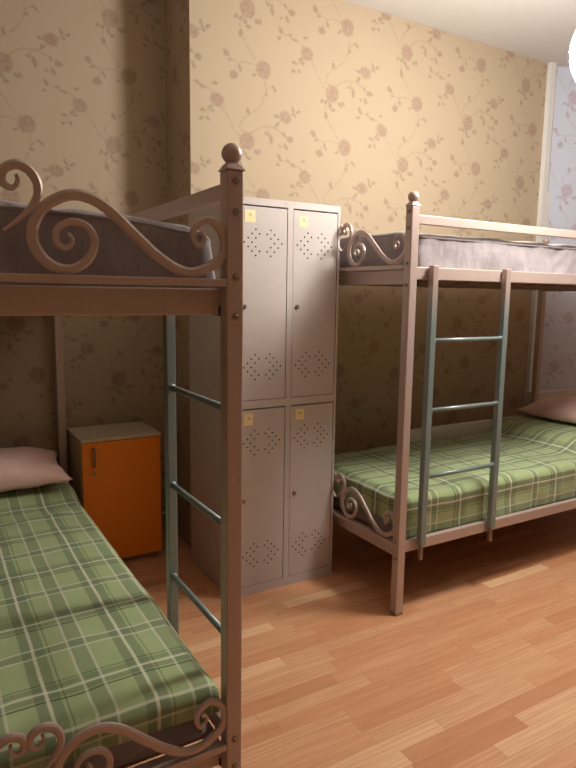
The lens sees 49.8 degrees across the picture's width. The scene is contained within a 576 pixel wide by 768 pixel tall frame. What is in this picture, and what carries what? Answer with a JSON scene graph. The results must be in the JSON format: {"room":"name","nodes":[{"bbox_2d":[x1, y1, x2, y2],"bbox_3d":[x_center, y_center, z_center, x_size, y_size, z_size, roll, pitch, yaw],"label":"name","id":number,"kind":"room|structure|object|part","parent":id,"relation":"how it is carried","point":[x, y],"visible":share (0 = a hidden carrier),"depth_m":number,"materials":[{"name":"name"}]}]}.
{"room":"dormitory","nodes":[
{"label":"dormitory","id":0,"kind":"room"},
{"bbox_2d":[0,0,167,529],"bbox_3d":[-1.600,-0.603,3.182,2.014,3.140,0.120,-4,10,-30],"label":"wall","id":1,"kind":"structure","parent":0,"point":[83,82],"depth_m":3.35,"materials":[{"name":"paper"}]},
{"bbox_2d":[161,501,165,514],"bbox_3d":[-0.708,0.744,3.808,0.300,0.100,0.071,-4,10,-30],"label":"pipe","id":2,"kind":"object","parent":1,"relation":"attached to","point":[164,502],"visible":0.02,"depth_m":3.74,"materials":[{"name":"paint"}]},
{"bbox_2d":[122,508,575,767],"bbox_3d":[2.004,1.248,2.058,6.860,0.100,6.180,-4,10,-30],"label":"floor","id":3,"kind":"structure","parent":0,"point":[477,669],"depth_m":2.55,"materials":[{"name":"laminate"}]},
{"bbox_2d":[67,421,161,559],"bbox_3d":[-0.954,0.602,3.438,0.426,0.700,0.374,-4,10,-30],"label":"nightstand","id":4,"kind":"object","parent":3,"relation":"on","point":[115,469],"visible":0.95,"depth_m":3.32,"materials":[{"name":"laminate"}]},
{"bbox_3d":[-0.993,0.384,3.183,0.012,0.107,0.035,-4,10,-30],"label":"handle","id":5,"kind":"part","parent":4,"relation":"part of","materials":[{"name":"metal"}]},
{"bbox_2d":[0,143,244,767],"bbox_3d":[-1.095,0.228,2.206,1.054,1.788,2.204,-4,10,-30],"label":"bunk bed","id":6,"kind":"object","parent":3,"relation":"on","point":[225,301],"visible":0.67,"depth_m":1.45,"materials":[{"name":"paint"}]},
{"bbox_3d":[-1.233,0.085,3.364,0.042,1.714,0.042,-4,10,-30],"label":"post","id":7,"kind":"part","parent":6,"relation":"part of","materials":[{"name":"metal"}]},
{"bbox_2d":[0,199,216,288],"bbox_3d":[-1.091,-0.402,2.112,0.952,0.220,2.062,-4,10,-30],"label":"mattress","id":8,"kind":"object","parent":6,"relation":"on","point":[117,254],"visible":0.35,"depth_m":1.34,"materials":[{"name":"white fabric"}]},
{"bbox_3d":[-0.572,-0.167,1.239,0.946,0.061,0.034,-4,10,-30],"label":"cross rail","id":9,"kind":"part","parent":6,"relation":"part of","materials":[{"name":"metal"}]},
{"bbox_2d":[63,717,205,767],"bbox_3d":[-1.110,0.759,2.268,0.908,0.149,2.043,-4,10,-30],"label":"mattress","id":10,"kind":"object","parent":6,"relation":"on","point":[130,751],"visible":0.03,"depth_m":1.55,"materials":[{"name":"fabric"}]},
{"bbox_2d":[0,482,219,767],"bbox_3d":[-1.099,0.694,2.248,0.941,0.138,2.057,-4,10,-30],"label":"blanket","id":11,"kind":"object","parent":10,"relation":"on","point":[83,643],"visible":0.91,"depth_m":1.78,"materials":[{"name":"green fabric"}]},
{"bbox_2d":[0,446,73,491],"bbox_3d":[-1.486,0.422,2.959,0.820,0.168,0.397,-4,10,-30],"label":"pillow","id":12,"kind":"object","parent":11,"relation":"on","point":[21,467],"visible":1,"depth_m":2.96,"materials":[{"name":"pink fabric"}]},
{"bbox_3d":[-0.378,0.313,2.008,0.030,1.257,0.032,-4,10,-30],"label":"ladder rail","id":13,"kind":"part","parent":6,"relation":"part of","materials":[{"name":"metal"}]},
{"bbox_3d":[-0.672,-0.583,2.335,0.028,0.038,2.106,-4,10,-30],"label":"guard rail","id":14,"kind":"part","parent":6,"relation":"part of","materials":[{"name":"metal"}]},
{"bbox_3d":[-0.588,0.998,1.407,0.946,0.061,0.034,-4,10,-30],"label":"cross rail","id":15,"kind":"part","parent":6,"relation":"part of","materials":[{"name":"metal"}]},
{"bbox_3d":[-0.692,0.777,2.531,0.028,0.050,2.106,-4,10,-30],"label":"rail","id":16,"kind":"part","parent":6,"relation":"part of","materials":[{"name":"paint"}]},
{"bbox_3d":[-0.140,0.364,1.536,0.042,1.714,0.042,-4,10,-30],"label":"post","id":17,"kind":"part","parent":6,"relation":"part of","materials":[{"name":"metal"}]},
{"bbox_2d":[188,196,340,596],"bbox_3d":[-0.137,0.055,3.193,0.583,1.875,0.510,-4,10,-30],"label":"locker","id":18,"kind":"object","parent":3,"relation":"on","point":[291,249],"visible":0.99,"depth_m":3.00,"materials":[{"name":"metal"}]},
{"bbox_3d":[-0.139,0.545,2.987,0.261,0.865,0.019,-4,10,-30],"label":"door","id":19,"kind":"part","parent":18,"relation":"part of","materials":[{"name":"paint"}]},
{"bbox_3d":[-0.126,-0.362,2.856,0.261,0.876,0.019,-4,10,-30],"label":"door","id":20,"kind":"part","parent":18,"relation":"part of","materials":[{"name":"paint"}]},
{"bbox_3d":[-0.024,0.079,3.005,0.569,1.825,0.004,-4,10,-30],"label":"panel","id":21,"kind":"part","parent":18,"relation":"part of","materials":[{"name":"white metal"}]},
{"bbox_3d":[-0.015,0.086,2.991,0.583,1.875,0.022,-4,10,-30],"label":"frame","id":22,"kind":"part","parent":18,"relation":"part of","materials":[{"name":"paint"}]},
{"bbox_3d":[0.110,0.528,3.133,0.247,0.865,0.019,-4,10,-30],"label":"door","id":23,"kind":"part","parent":18,"relation":"part of","materials":[{"name":"paint"}]},
{"bbox_3d":[0.123,-0.380,3.002,0.247,0.876,0.019,-4,10,-30],"label":"door","id":24,"kind":"part","parent":18,"relation":"part of","materials":[{"name":"paint"}]},
{"bbox_2d":[333,191,575,615],"bbox_3d":[1.195,-0.001,3.675,2.204,1.886,1.054,-4,10,-30],"label":"bunk bed","id":25,"kind":"object","parent":3,"relation":"on","point":[394,542],"visible":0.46,"depth_m":2.84,"materials":[{"name":"paint"}]},
{"bbox_2d":[333,495,392,531],"bbox_3d":[1.200,0.531,3.716,2.045,0.191,0.809,-4,10,-30],"label":"mattress","id":26,"kind":"object","parent":25,"relation":"on","point":[361,514],"visible":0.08,"depth_m":3.11,"materials":[{"name":"white fabric"}]},
{"bbox_2d":[333,414,575,538],"bbox_3d":[1.191,0.476,3.695,2.055,0.331,0.844,-4,10,-30],"label":"blanket","id":27,"kind":"object","parent":26,"relation":"on","point":[537,459],"visible":0.82,"depth_m":3.32,"materials":[{"name":"green fabric"}]},
{"bbox_2d":[517,396,575,423],"bbox_3d":[1.980,0.180,4.149,0.458,0.154,0.740,-4,10,-30],"label":"pillow","id":28,"kind":"object","parent":27,"relation":"on","point":[560,408],"visible":1,"depth_m":4.16,"materials":[{"name":"pink fabric"}]},
{"bbox_3d":[0.285,0.712,3.257,0.034,0.061,0.946,-4,10,-30],"label":"cross rail","id":29,"kind":"part","parent":25,"relation":"part of","materials":[{"name":"metal"}]},
{"bbox_3d":[0.303,-0.521,3.079,0.034,0.061,0.946,-4,10,-30],"label":"cross rail","id":30,"kind":"part","parent":25,"relation":"part of","materials":[{"name":"metal"}]},
{"bbox_3d":[0.512,0.151,2.732,0.042,1.812,0.042,-4,10,-30],"label":"post","id":31,"kind":"part","parent":25,"relation":"part of","materials":[{"name":"metal"}]},
{"bbox_3d":[0.617,0.115,2.745,0.032,1.257,0.030,-4,10,-30],"label":"ladder rail","id":32,"kind":"part","parent":25,"relation":"part of","materials":[{"name":"metal"}]},
{"bbox_2d":[339,231,575,284],"bbox_3d":[1.199,-0.687,3.579,2.053,0.232,0.948,-4,10,-30],"label":"mattress","id":33,"kind":"object","parent":25,"relation":"on","point":[444,251],"visible":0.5,"depth_m":2.92,"materials":[{"name":"white fabric"}]},
{"bbox_2d":[410,416,515,442],"bbox_3d":[1.209,0.400,4.232,1.030,0.282,0.020,-4,10,-30],"label":"plank","id":34,"kind":"object","parent":25,"relation":"on","point":[473,427],"visible":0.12,"depth_m":4.16,"materials":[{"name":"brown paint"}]},
{"bbox_3d":[1.430,0.675,3.357,2.106,0.050,0.028,-4,10,-30],"label":"rail","id":35,"kind":"part","parent":25,"relation":"part of","materials":[{"name":"metal"}]},
{"bbox_3d":[1.447,-0.537,3.182,2.106,0.054,0.028,-4,10,-30],"label":"rail","id":36,"kind":"part","parent":25,"relation":"part of","materials":[{"name":"metal"}]},
{"bbox_3d":[1.450,-0.758,3.150,2.106,0.038,0.028,-4,10,-30],"label":"guard rail","id":37,"kind":"part","parent":25,"relation":"part of","materials":[{"name":"metal"}]},
{"bbox_3d":[1.010,0.087,2.976,0.032,1.257,0.030,-4,10,-30],"label":"ladder rail","id":38,"kind":"part","parent":25,"relation":"part of","materials":[{"name":"metal"}]},
{"bbox_3d":[1.864,-0.106,4.649,0.042,1.812,0.042,-4,10,-30],"label":"post","id":39,"kind":"part","parent":25,"relation":"part of","materials":[{"name":"metal"}]},
{"bbox_3d":[2.090,-0.646,4.128,0.034,0.061,0.946,-4,10,-30],"label":"cross rail","id":40,"kind":"part","parent":25,"relation":"part of","materials":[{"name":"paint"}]},
{"bbox_2d":[165,0,556,545],"bbox_3d":[0.597,-0.728,4.264,2.876,3.140,0.480,-4,10,-30],"label":"wall","id":41,"kind":"structure","parent":0,"point":[358,109],"depth_m":3.89,"materials":[{"name":"paper"}]},
{"bbox_2d":[525,62,556,390],"bbox_3d":[1.898,-0.776,4.731,0.053,3.140,0.035,-4,10,-30],"label":"trim","id":42,"kind":"structure","parent":41,"relation":"attached to","point":[551,70],"depth_m":4.61,"materials":[{"name":"white plastic"}]},
{"bbox_2d":[544,192,550,237],"bbox_3d":[1.934,-0.334,4.824,0.045,2.240,0.030,-4,10,-30],"label":"trim","id":43,"kind":"structure","parent":41,"relation":"attached to","point":[548,193],"depth_m":4.67,"materials":[{"name":"white plastic"}]},
{"bbox_2d":[522,389,575,413],"bbox_3d":[2.178,0.400,5.026,0.720,0.735,0.145,-4,10,-30],"label":"trim","id":44,"kind":"structure","parent":41,"relation":"attached to","point":[544,394],"depth_m":4.84,"materials":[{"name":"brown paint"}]},
{"bbox_2d":[345,0,575,66],"bbox_3d":[2.051,-1.959,1.596,6.860,0.100,6.180,-4,10,-30],"label":"ceiling","id":45,"kind":"structure","parent":0,"point":[541,30],"depth_m":3.82,"materials":[{"name":"paint"}]},
{"bbox_2d":[570,32,575,80],"bbox_3d":[1.326,-1.581,2.407,0.390,0.900,0.390,-4,10,-30],"label":"pendant lamp","id":46,"kind":"object","parent":45,"relation":"hanging from","point":[573,43],"visible":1,"depth_m":2.47,"materials":[{"name":"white glass"}]},
{"bbox_2d":[539,66,575,388],"bbox_3d":[2.791,-0.830,5.196,2.113,3.140,0.473,-1,8,-12],"label":"wall","id":47,"kind":"structure","parent":0,"point":[558,361],"depth_m":4.75,"materials":[{"name":"purple paper"}]}
]}

